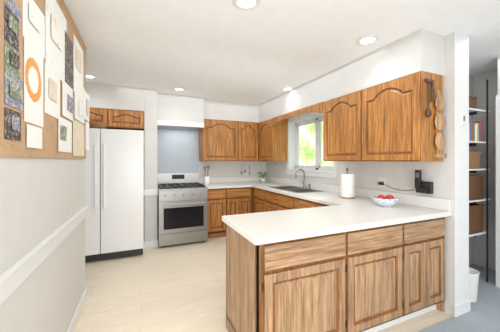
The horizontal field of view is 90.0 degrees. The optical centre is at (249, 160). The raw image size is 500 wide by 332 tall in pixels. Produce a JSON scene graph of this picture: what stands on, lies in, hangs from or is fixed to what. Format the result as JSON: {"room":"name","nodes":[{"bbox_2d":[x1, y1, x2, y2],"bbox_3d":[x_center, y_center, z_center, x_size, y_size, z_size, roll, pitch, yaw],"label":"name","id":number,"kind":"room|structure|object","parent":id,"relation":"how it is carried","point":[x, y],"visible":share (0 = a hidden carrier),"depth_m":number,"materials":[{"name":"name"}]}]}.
{"room":"kitchen","nodes":[
{"label":"kitchen","id":0,"kind":"room"},
{"bbox_2d":[0,157,88,331],"bbox_3d":[-0.773,0.120,0.381,0.168,2.480,4.518,0,0,-24],"label":"wall","id":1,"kind":"structure","parent":0,"point":[43,211],"depth_m":1.37,"materials":[{"name":"paint"}]},
{"bbox_2d":[0,0,85,158],"bbox_3d":[-1.072,-0.560,1.218,0.009,1.090,2.690,0,0,-24],"label":"corkboard","id":2,"kind":"object","parent":1,"relation":"attached to","point":[14,148],"visible":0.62,"depth_m":1.27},
{"bbox_2d":[4,0,89,155],"bbox_3d":[-1.102,-0.522,1.311,0.008,0.968,2.740,0,0,-24],"label":"papers","id":3,"kind":"object","parent":2,"relation":"attached to","point":[47,39],"visible":1,"depth_m":1.37,"materials":[{"name":"white paper"}]},
{"bbox_2d":[86,82,143,110],"bbox_3d":[-2.219,-0.941,3.968,0.990,0.358,0.650,0,0,-24],"label":"wall","id":4,"kind":"structure","parent":0,"point":[106,96],"depth_m":3.71,"materials":[{"name":"paint"}]},
{"bbox_2d":[144,88,157,248],"bbox_3d":[-1.676,0.120,4.198,0.206,2.480,0.665,0,0,-24],"label":"wall","id":5,"kind":"structure","parent":0,"point":[150,170],"depth_m":3.90,"materials":[{"name":"paint"}]},
{"bbox_2d":[157,93,261,122],"bbox_3d":[-0.743,-0.890,4.723,1.940,0.460,0.450,0,0,-24],"label":"wall","id":6,"kind":"structure","parent":0,"point":[170,107],"depth_m":4.42,"materials":[{"name":"paint"}]},
{"bbox_2d":[198,130,265,177],"bbox_3d":[-1.555,0.120,4.695,4.510,2.480,0.150,0,0,-24],"label":"wall","id":7,"kind":"structure","parent":0,"point":[219,169],"depth_m":5.13,"materials":[{"name":"paint"}]},
{"bbox_2d":[86,108,143,130],"bbox_3d":[-2.212,-0.625,3.960,0.977,0.270,0.667,0,0,-24],"label":"upper cabinet","id":8,"kind":"object","parent":7,"relation":"attached to","point":[123,119],"visible":0.65,"depth_m":3.72,"materials":[{"name":"brown wood"}]},
{"bbox_2d":[157,129,198,172],"bbox_3d":[-1.358,-0.060,4.694,0.786,1.040,0.007,0,0,-24],"label":"panel","id":9,"kind":"object","parent":7,"relation":"attached to","point":[177,151],"visible":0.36,"depth_m":4.69,"materials":[{"name":"blue paint"}]},
{"bbox_2d":[157,120,203,130],"bbox_3d":[-1.261,-0.614,4.473,0.780,0.088,0.488,0,0,-24],"label":"range hood","id":10,"kind":"object","parent":7,"relation":"attached to","point":[175,125],"visible":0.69,"depth_m":4.30,"materials":[{"name":"metal"}]},
{"bbox_2d":[199,119,257,160],"bbox_3d":[-0.409,-0.375,4.916,1.122,0.770,0.319,0,0,-24],"label":"upper cabinet","id":11,"kind":"object","parent":7,"relation":"attached to","point":[222,140],"visible":0.94,"depth_m":4.75,"materials":[{"name":"brown wood"}]},
{"bbox_2d":[199,176,264,183],"bbox_3d":[-0.337,0.395,5.128,1.440,0.104,0.028,0,0,-24],"label":"backsplash","id":12,"kind":"structure","parent":7,"relation":"attached to","point":[224,179],"depth_m":5.10,"materials":[{"name":"white laminate"}]},
{"bbox_2d":[240,164,249,174],"bbox_3d":[-0.102,0.191,5.237,0.223,0.219,0.016,0,0,-24],"label":"hanging utensils","id":13,"kind":"object","parent":7,"relation":"attached to","point":[241,172],"visible":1,"depth_m":5.22,"materials":[{"name":"silver metal"}]},
{"bbox_2d":[74,236,453,331],"bbox_3d":[-0.264,1.390,1.740,4.510,0.060,6.600,0,0,-24],"label":"floor","id":14,"kind":"structure","parent":0,"point":[177,288],"depth_m":2.56,"materials":[{"name":"beige wood"}]},
{"bbox_2d":[85,128,143,261],"bbox_3d":[-2.085,0.465,3.735,0.910,1.790,0.885,0,0,-24],"label":"refrigerator","id":15,"kind":"object","parent":14,"relation":"on","point":[114,189],"visible":0.83,"depth_m":3.41,"materials":[{"name":"white metal"}]},
{"bbox_2d":[89,123,108,128],"bbox_3d":[-2.104,-0.469,3.468,0.250,0.075,0.250,0,0,-24],"label":"bowl","id":16,"kind":"object","parent":15,"relation":"on","point":[98,125],"visible":0.73,"depth_m":3.39,"materials":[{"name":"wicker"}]},
{"bbox_2d":[157,172,207,247],"bbox_3d":[-1.188,0.795,4.301,0.763,1.130,0.827,0,0,-24],"label":"range","id":17,"kind":"object","parent":14,"relation":"on","point":[182,208],"visible":1,"depth_m":4.00,"materials":[{"name":"metal"}]},
{"bbox_2d":[207,188,226,237],"bbox_3d":[-0.706,0.925,4.639,0.360,0.870,0.628,0,0,-24],"label":"base cabinet","id":18,"kind":"object","parent":14,"relation":"on","point":[217,198],"depth_m":4.36,"materials":[{"name":"brown wood"}]},
{"bbox_2d":[202,182,249,188],"bbox_3d":[-0.486,0.468,4.717,0.835,0.040,0.662,0,0,-24],"label":"countertop","id":19,"kind":"structure","parent":18,"relation":"on","point":[231,184],"depth_m":4.52,"materials":[{"name":"white laminate"}]},
{"bbox_2d":[204,165,209,183],"bbox_3d":[-0.822,0.267,4.770,0.128,0.360,0.120,0,0,-24],"label":"utensil crock","id":20,"kind":"object","parent":19,"relation":"on","point":[207,179],"visible":1,"depth_m":4.73,"materials":[{"name":"white ceramic"}]},
{"bbox_2d":[227,187,250,214],"bbox_3d":[-0.327,0.925,4.805,0.468,0.870,0.628,0,0,-24],"label":"base cabinet","id":21,"kind":"object","parent":14,"relation":"on","point":[227,201],"depth_m":4.52,"materials":[{"name":"brown wood"}]},
{"bbox_2d":[251,187,254,212],"bbox_3d":[0.181,0.925,5.027,0.640,0.870,0.628,0,0,-24],"label":"base cabinet","id":22,"kind":"object","parent":14,"relation":"on","point":[252,188],"depth_m":4.65,"materials":[{"name":"brown wood"}]},
{"bbox_2d":[254,181,273,184],"bbox_3d":[0.198,0.468,5.016,0.360,0.040,0.662,0,0,-24],"label":"countertop","id":23,"kind":"structure","parent":22,"relation":"on","point":[257,182],"depth_m":4.87,"materials":[{"name":"white laminate"}]},
{"bbox_2d":[254,188,261,212],"bbox_3d":[0.432,0.925,4.505,0.598,0.870,0.449,0,0,-24],"label":"base cabinet","id":24,"kind":"object","parent":14,"relation":"on","point":[257,192],"depth_m":4.44,"materials":[{"name":"brown wood"}]},
{"bbox_2d":[262,190,277,211],"bbox_3d":[0.608,0.925,4.102,0.598,0.870,0.430,0,0,-24],"label":"base cabinet","id":25,"kind":"object","parent":14,"relation":"on","point":[266,201],"depth_m":4.03,"materials":[{"name":"brown wood"}]},
{"bbox_2d":[250,182,451,222],"bbox_3d":[0.766,0.468,3.689,0.638,0.040,3.548,0,0,-24],"label":"countertop","id":26,"kind":"structure","parent":25,"relation":"on","point":[412,213],"depth_m":2.60,"materials":[{"name":"white laminate"}]},
{"bbox_2d":[258,172,266,181],"bbox_3d":[0.264,0.344,5.191,0.201,0.207,0.186,0,0,-24],"label":"plant","id":27,"kind":"object","parent":26,"relation":"on","point":[262,179],"visible":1,"depth_m":5.18,"materials":[{"name":"green plant"}]},
{"bbox_2d":[271,186,322,192],"bbox_3d":[0.690,0.529,3.903,0.450,0.176,0.840,0,0,-24],"label":"stainless steel sink","id":28,"kind":"object","parent":26,"relation":"in","point":[295,189],"visible":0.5,"depth_m":3.91,"materials":[{"name":"silver metal"}]},
{"bbox_2d":[295,169,310,188],"bbox_3d":[0.813,0.285,3.916,0.197,0.311,0.222,0,0,-24],"label":"faucet","id":29,"kind":"object","parent":26,"relation":"on","point":[303,182],"visible":1,"depth_m":3.95,"materials":[{"name":"silver metal"}]},
{"bbox_2d":[340,168,354,198],"bbox_3d":[1.162,0.270,2.985,0.160,0.355,0.160,0,0,-24],"label":"paper towel holder","id":30,"kind":"object","parent":26,"relation":"on","point":[346,185],"visible":1,"depth_m":2.92,"materials":[{"name":"white paper"}]},
{"bbox_2d":[371,195,399,206],"bbox_3d":[1.327,0.392,2.457,0.250,0.111,0.250,0,0,-24],"label":"fruit bowl","id":31,"kind":"object","parent":26,"relation":"on","point":[385,201],"visible":1,"depth_m":2.40,"materials":[{"name":"ceramic"}]},
{"bbox_2d":[278,193,293,210],"bbox_3d":[0.780,0.925,3.708,0.598,0.870,0.430,0,0,-24],"label":"base cabinet","id":32,"kind":"object","parent":14,"relation":"on","point":[285,202],"depth_m":3.59,"materials":[{"name":"brown wood"}]},
{"bbox_2d":[226,224,349,331],"bbox_3d":[0.241,0.925,1.894,0.690,0.870,0.608,0,0,-24],"label":"base cabinet","id":33,"kind":"object","parent":14,"relation":"on","point":[297,285],"depth_m":1.64,"materials":[{"name":"brown wood"}]},
{"bbox_2d":[222,201,405,244],"bbox_3d":[0.476,0.468,1.983,1.260,0.040,0.654,0,0,-24],"label":"countertop","id":34,"kind":"structure","parent":33,"relation":"on","point":[338,214],"depth_m":1.84,"materials":[{"name":"white laminate"}]},
{"bbox_2d":[294,197,313,208],"bbox_3d":[0.958,0.925,3.300,0.598,0.870,0.460,0,0,-24],"label":"base cabinet","id":35,"kind":"object","parent":14,"relation":"on","point":[299,203],"depth_m":3.22,"materials":[{"name":"brown wood"}]},
{"bbox_2d":[314,202,328,206],"bbox_3d":[1.143,0.925,2.877,0.598,0.870,0.463,0,0,-24],"label":"base cabinet","id":36,"kind":"object","parent":14,"relation":"on","point":[316,204],"depth_m":2.93,"materials":[{"name":"brown wood"}]},
{"bbox_2d":[350,223,405,331],"bbox_3d":[0.830,0.925,2.151,0.595,0.870,0.608,0,0,-24],"label":"base cabinet","id":37,"kind":"object","parent":14,"relation":"on","point":[375,279],"depth_m":1.88,"materials":[{"name":"brown wood"}]},
{"bbox_2d":[406,217,444,319],"bbox_3d":[1.368,0.925,2.386,0.579,0.870,0.608,0,0,-24],"label":"base cabinet","id":38,"kind":"object","parent":14,"relation":"on","point":[425,239],"depth_m":2.11,"materials":[{"name":"brown wood"}]},
{"bbox_2d":[63,0,499,104],"bbox_3d":[0.327,-1.145,1.998,5.800,0.050,6.600,0,0,-24],"label":"ceiling","id":39,"kind":"structure","parent":0,"point":[229,51],"depth_m":2.28,"materials":[{"name":"paint"}]},
{"bbox_2d":[86,74,96,78],"bbox_3d":[-2.135,-1.113,3.312,0.194,0.011,0.194,0,0,-24],"label":"recessed light","id":40,"kind":"object","parent":39,"relation":"in","point":[89,76],"visible":0.62,"depth_m":3.32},
{"bbox_2d":[173,87,184,90],"bbox_3d":[-1.109,-1.113,3.913,0.194,0.011,0.194,0,0,-24],"label":"recessed light","id":41,"kind":"object","parent":39,"relation":"in","point":[178,89],"visible":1,"depth_m":3.91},
{"bbox_2d":[233,0,259,9],"bbox_3d":[-0.025,-1.113,1.757,0.194,0.011,0.194,0,0,-24],"label":"recessed light","id":42,"kind":"object","parent":39,"relation":"in","point":[246,4],"visible":1,"depth_m":1.78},
{"bbox_2d":[281,87,293,90],"bbox_3d":[0.587,-1.113,3.901,0.194,0.011,0.194,0,0,-24],"label":"recessed light","id":43,"kind":"object","parent":39,"relation":"in","point":[287,88],"visible":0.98,"depth_m":3.88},
{"bbox_2d":[356,35,378,44],"bbox_3d":[1.092,-1.113,2.321,0.194,0.011,0.194,0,0,-24],"label":"recessed light","id":44,"kind":"object","parent":39,"relation":"in","point":[368,40],"visible":1,"depth_m":2.31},
{"bbox_2d":[262,28,443,121],"bbox_3d":[0.901,-0.941,3.782,0.320,0.358,3.490,0,0,-24],"label":"soffit","id":45,"kind":"structure","parent":0,"point":[421,49],"depth_m":2.59,"materials":[{"name":"paint"}]},
{"bbox_2d":[272,102,323,125],"bbox_3d":[0.678,-0.690,3.865,0.018,0.140,1.358,0,0,-24],"label":"window valance","id":46,"kind":"object","parent":45,"relation":"attached to","point":[318,107],"visible":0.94,"depth_m":3.69,"materials":[{"name":"brown wood"}]},
{"bbox_2d":[266,32,470,316],"bbox_3d":[1.163,0.120,3.846,0.234,2.480,3.582,0,0,-24],"label":"wall","id":47,"kind":"structure","parent":0,"point":[448,176],"depth_m":2.23,"materials":[{"name":"paint"}]},
{"bbox_2d":[258,119,286,160],"bbox_3d":[0.363,-0.375,4.959,0.319,0.770,0.898,0,0,-24],"label":"upper cabinet","id":48,"kind":"object","parent":47,"relation":"attached to","point":[272,143],"visible":0.96,"depth_m":4.58,"materials":[{"name":"brown wood"}]},
{"bbox_2d":[287,112,336,177],"bbox_3d":[1.025,-0.255,4.098,0.220,1.010,1.290,0,0,-24],"label":"window","id":49,"kind":"structure","parent":47,"relation":"in","point":[294,124],"depth_m":4.21,"materials":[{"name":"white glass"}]},
{"bbox_2d":[265,176,451,211],"bbox_3d":[1.044,0.395,3.811,0.031,0.104,3.548,0,0,-24],"label":"backsplash","id":50,"kind":"structure","parent":47,"relation":"attached to","point":[429,202],"depth_m":2.79,"materials":[{"name":"white laminate"}]},
{"bbox_2d":[323,71,442,161],"bbox_3d":[1.334,-0.375,2.738,0.319,0.770,1.230,0,0,-24],"label":"upper cabinet","id":51,"kind":"object","parent":47,"relation":"attached to","point":[389,121],"visible":1,"depth_m":2.41,"materials":[{"name":"brown wood"}]},
{"bbox_2d":[424,78,446,157],"bbox_3d":[1.612,-0.360,2.166,0.272,0.670,0.040,0,0,-24],"label":"decor","id":52,"kind":"object","parent":51,"relation":"attached to","point":[440,121],"visible":0.94,"depth_m":2.17,"materials":[{"name":"brown wood"}]},
{"bbox_2d":[378,177,415,190],"bbox_3d":[1.551,0.251,2.645,0.040,0.123,0.445,0,0,-24],"label":"cord","id":53,"kind":"object","parent":47,"relation":"attached to","point":[381,182],"visible":0.92,"depth_m":2.80,"materials":[{"name":"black plastic"}]},
{"bbox_2d":[415,170,432,193],"bbox_3d":[1.644,0.200,2.371,0.085,0.220,0.130,0,0,-24],"label":"phone","id":54,"kind":"object","parent":47,"relation":"attached to","point":[425,187],"visible":1,"depth_m":2.37,"materials":[{"name":"black plastic"}]},
{"bbox_2d":[462,114,464,125],"bbox_3d":[1.891,-0.360,2.215,0.040,0.100,0.014,0,0,-24],"label":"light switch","id":55,"kind":"object","parent":47,"relation":"attached to","point":[463,119],"visible":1,"depth_m":2.21,"materials":[{"name":"plastic"}]},
{"bbox_2d":[418,264,499,331],"bbox_3d":[2.486,1.387,1.304,2.400,0.066,3.600,0,0,-24],"label":"floor","id":56,"kind":"structure","parent":0,"point":[483,315],"depth_m":2.20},
{"bbox_2d":[469,267,479,302],"bbox_3d":[2.124,1.213,2.456,0.200,0.280,0.200,0,0,-24],"label":"trash bin","id":57,"kind":"object","parent":56,"relation":"on","point":[473,282],"visible":0.42,"depth_m":2.37,"materials":[{"name":"white plastic"}]},
{"bbox_2d":[469,79,490,281],"bbox_3d":[2.255,0.230,2.794,0.870,2.260,0.342,0,0,-24],"label":"pantry shelves","id":58,"kind":"object","parent":56,"relation":"on","point":[472,111],"visible":0.27,"depth_m":2.78,"materials":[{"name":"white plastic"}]},
{"bbox_2d":[469,95,476,108],"bbox_3d":[2.338,-0.628,2.828,0.182,0.134,0.298,0,0,-24],"label":"basket","id":59,"kind":"object","parent":58,"relation":"on","point":[472,101],"visible":0.27,"depth_m":2.70,"materials":[{"name":"wicker"}]},
{"bbox_2d":[469,152,480,168],"bbox_3d":[2.375,-0.003,2.844,0.262,0.184,0.298,0,0,-24],"label":"basket","id":60,"kind":"object","parent":58,"relation":"on","point":[474,160],"visible":0.25,"depth_m":2.71,"materials":[{"name":"wicker"}]},
{"bbox_2d":[469,119,481,140],"bbox_3d":[2.384,-0.330,2.809,0.379,0.239,0.200,0,0,-24],"label":"books","id":61,"kind":"object","parent":58,"relation":"on","point":[475,130],"visible":0.17,"depth_m":2.74,"materials":[{"name":"multicoloured paper"}]},
{"bbox_2d":[469,203,483,233],"bbox_3d":[2.393,0.642,2.852,0.342,0.304,0.298,0,0,-24],"label":"basket","id":62,"kind":"object","parent":58,"relation":"on","point":[475,218],"visible":0.29,"depth_m":2.73,"materials":[{"name":"wicker"}]},
{"bbox_2d":[469,174,483,199],"bbox_3d":[2.393,0.294,2.852,0.342,0.269,0.298,0,0,-24],"label":"basket","id":63,"kind":"object","parent":58,"relation":"on","point":[475,187],"visible":0.19,"depth_m":2.72,"materials":[{"name":"wicker"}]},
{"bbox_2d":[469,56,499,287],"bbox_3d":[2.434,0.120,2.809,1.290,2.480,0.660,0,0,-24],"label":"wall","id":64,"kind":"structure","parent":0,"point":[471,149],"depth_m":2.67,"materials":[{"name":"paint"}]},
{"bbox_2d":[474,69,497,270],"bbox_3d":[3.620,0.120,1.854,0.120,2.480,3.700,0,0,-24],"label":"wall","id":65,"kind":"structure","parent":0,"point":[480,79],"depth_m":3.13,"materials":[{"name":"paint"}]},
{"label":"outside","id":66,"kind":"structure","parent":0,"visible":0},
{"bbox_2d":[299,123,332,165],"bbox_3d":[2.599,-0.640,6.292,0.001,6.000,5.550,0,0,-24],"label":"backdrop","id":67,"kind":"structure","parent":66,"point":[308,136],"depth_m":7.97,"materials":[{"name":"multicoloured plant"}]}
]}

